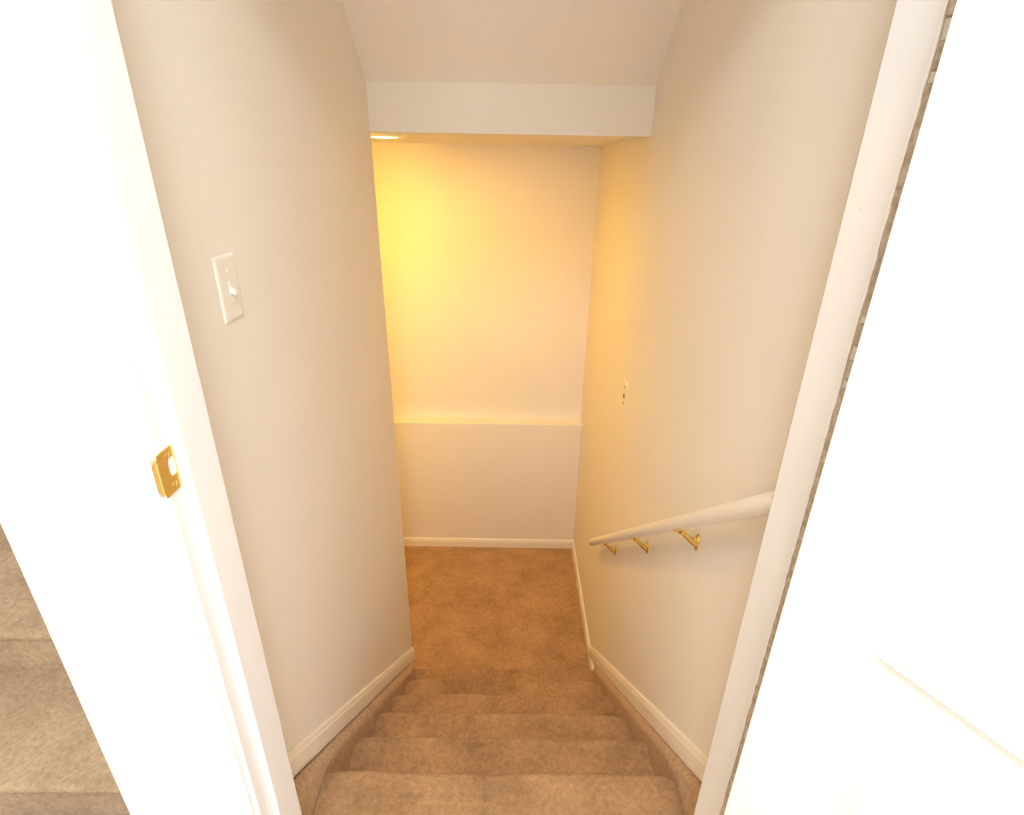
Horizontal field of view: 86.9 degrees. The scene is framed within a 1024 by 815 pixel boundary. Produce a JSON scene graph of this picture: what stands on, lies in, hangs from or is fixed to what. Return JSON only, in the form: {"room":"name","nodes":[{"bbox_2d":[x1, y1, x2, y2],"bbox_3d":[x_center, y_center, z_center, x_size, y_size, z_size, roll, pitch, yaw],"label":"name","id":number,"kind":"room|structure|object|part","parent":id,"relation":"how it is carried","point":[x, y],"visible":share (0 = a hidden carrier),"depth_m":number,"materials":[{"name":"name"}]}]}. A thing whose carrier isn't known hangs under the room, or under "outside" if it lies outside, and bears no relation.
{"room":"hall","nodes":[
{"label":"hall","id":0,"kind":"room"},
{"bbox_2d":[0,181,215,814],"bbox_3d":[0.639,-0.344,0.563,2.630,3.050,0.124,1,24,0],"label":"wall","id":1,"kind":"structure","parent":0,"point":[58,521],"depth_m":0.75,"materials":[{"name":"paint"}]},
{"bbox_2d":[0,0,301,814],"bbox_3d":[-0.462,0.079,0.739,0.062,2.100,0.154,10,26,20],"label":"trim","id":2,"kind":"structure","parent":1,"relation":"attached to","point":[76,178],"depth_m":0.65,"materials":[{"name":"white paint"}]},
{"bbox_2d":[151,444,181,497],"bbox_3d":[-0.446,0.084,0.699,0.006,0.062,0.038,4,24,7],"label":"strike plate","id":3,"kind":"object","parent":2,"relation":"attached to","point":[164,468],"visible":1,"depth_m":0.69,"materials":[{"name":"gold metal"}]},
{"bbox_2d":[694,0,947,814],"bbox_3d":[0.429,0.093,0.741,0.062,2.100,0.154,-8,26,-20],"label":"trim","id":4,"kind":"structure","parent":1,"relation":"attached to","point":[916,25],"depth_m":0.69,"materials":[{"name":"white paint"}]},
{"bbox_2d":[719,0,949,814],"bbox_3d":[0.408,0.140,0.729,0.008,2.025,0.028,1,24,0],"label":"weatherstrip","id":5,"kind":"object","parent":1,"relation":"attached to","point":[927,89],"visible":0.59,"depth_m":0.67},
{"bbox_2d":[724,0,1023,814],"bbox_3d":[0.585,0.295,0.373,0.058,2.005,0.874,-11,27,-25],"label":"door","id":6,"kind":"structure","parent":1,"relation":"in","point":[892,683],"depth_m":0.56,"materials":[{"name":"white paint"}]},
{"bbox_3d":[0.499,0.636,0.681,0.033,0.658,0.262,-12,27,-26],"label":"panel","id":7,"kind":"part","parent":6,"relation":"part of","materials":[{"name":"white paint"}]},
{"bbox_3d":[0.512,-0.096,0.356,0.033,0.480,0.262,-12,27,-26],"label":"panel","id":8,"kind":"part","parent":6,"relation":"part of","materials":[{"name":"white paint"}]},
{"bbox_2d":[111,0,413,778],"bbox_3d":[-0.598,-0.082,1.529,0.170,4.350,1.419,1,24,0],"label":"wall","id":9,"kind":"structure","parent":0,"point":[253,115],"depth_m":1.25,"materials":[{"name":"white paint"}]},
{"bbox_2d":[212,252,243,323],"bbox_3d":[-0.503,-0.215,0.971,0.013,0.114,0.070,1,24,0],"label":"light switch","id":10,"kind":"object","parent":9,"relation":"attached to","point":[224,265],"visible":1,"depth_m":0.96,"materials":[{"name":"white paint"}]},
{"bbox_2d":[287,647,414,777],"bbox_3d":[-0.525,1.065,2.038,0.013,1.281,1.419,1,24,0],"label":"baseboard","id":11,"kind":"structure","parent":9,"relation":"attached to","point":[302,753],"depth_m":1.63,"materials":[{"name":"beige paint"}]},
{"bbox_2d":[371,142,600,419],"bbox_3d":[-0.857,-0.754,3.388,2.679,1.830,0.120,1,24,0],"label":"wall","id":12,"kind":"structure","parent":0,"point":[486,250],"depth_m":3.29,"materials":[{"name":"white paint"}]},
{"bbox_2d":[394,417,581,539],"bbox_3d":[-0.879,0.588,3.932,2.679,1.166,0.213,1,24,0],"label":"wall ledge","id":13,"kind":"object","parent":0,"point":[488,478],"visible":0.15,"depth_m":3.77,"materials":[{"name":"white paint"}]},
{"bbox_2d":[403,537,572,548],"bbox_3d":[-0.886,0.989,3.986,2.679,0.070,0.013,1,24,0],"label":"baseboard","id":14,"kind":"structure","parent":13,"relation":"attached to","point":[408,541],"depth_m":3.98,"materials":[{"name":"beige paint"}]},
{"bbox_2d":[404,546,589,670],"bbox_3d":[-0.890,1.350,3.407,2.679,0.120,1.365,1,24,0],"label":"floor","id":15,"kind":"structure","parent":0,"point":[470,607],"depth_m":3.44,"materials":[{"name":"beige carpet"}]},
{"bbox_2d":[294,664,701,814],"bbox_3d":[-0.039,1.190,2.027,0.986,1.318,1.303,1,24,0],"label":"staircase","id":16,"kind":"structure","parent":15,"relation":"on","point":[436,741],"depth_m":1.62,"materials":[{"name":"beige carpet"}]},
{"bbox_2d":[371,132,631,145],"bbox_3d":[-0.847,-1.240,2.375,2.679,0.080,1.580,1,24,0],"label":"ceiling","id":17,"kind":"structure","parent":0,"point":[444,139],"depth_m":2.55,"materials":[{"name":"paint"}]},
{"bbox_2d":[371,134,406,138],"bbox_3d":[-0.542,-1.145,2.284,0.192,0.011,0.192,1,24,0],"label":"recessed light","id":18,"kind":"object","parent":17,"relation":"in","point":[387,136],"visible":0.76,"depth_m":2.22,"materials":[{"name":"white paint"}]},
{"bbox_2d":[366,81,655,137],"bbox_3d":[-0.003,-1.116,1.910,0.989,0.274,0.143,1,24,0],"label":"wall header","id":19,"kind":"structure","parent":0,"point":[408,108],"depth_m":1.87,"materials":[{"name":"paint"}]},
{"bbox_2d":[342,0,682,85],"bbox_3d":[0.004,-1.394,0.978,0.989,1.356,1.481,1,24,0],"label":"ceiling","id":20,"kind":"structure","parent":0,"point":[568,42],"depth_m":1.69,"materials":[{"name":"paint"}]},
{"bbox_2d":[574,0,896,756],"bbox_3d":[0.539,-0.341,2.154,0.120,4.350,2.781,1,24,0],"label":"wall","id":21,"kind":"structure","parent":0,"point":[717,230],"depth_m":1.32,"materials":[{"name":"white paint"}]},
{"bbox_2d":[622,380,627,410],"bbox_3d":[0.470,-0.051,2.256,0.008,0.114,0.070,1,24,0],"label":"wall plate","id":22,"kind":"object","parent":21,"relation":"attached to","point":[625,387],"visible":1,"depth_m":2.25,"materials":[{"name":"white"}]},
{"bbox_2d":[571,540,707,781],"bbox_3d":[0.452,0.911,2.571,0.013,1.402,2.526,1,24,0],"label":"baseboard","id":23,"kind":"structure","parent":21,"relation":"attached to","point":[685,749],"depth_m":1.78,"materials":[{"name":"beige paint"}]},
{"bbox_2d":[588,490,774,554],"bbox_3d":[0.436,0.423,1.831,0.067,1.331,1.592,1,24,0],"label":"handrail","id":24,"kind":"object","parent":21,"relation":"attached to","point":[759,505],"visible":0.98,"depth_m":1.23,"materials":[{"name":"beige paint"}]},
{"bbox_3d":[-1.470,1.923,-0.097,1.520,0.177,3.450,1,24,0],"label":"floor","id":25,"kind":"structure","parent":0,"visible":0},
{"bbox_2d":[0,523,129,814],"bbox_3d":[-1.457,0.794,1.819,1.517,0.332,0.928,1,24,0],"label":"staircase","id":26,"kind":"structure","parent":25,"relation":"on","point":[53,761],"depth_m":1.54,"materials":[{"name":"beige carpet"}]}
]}

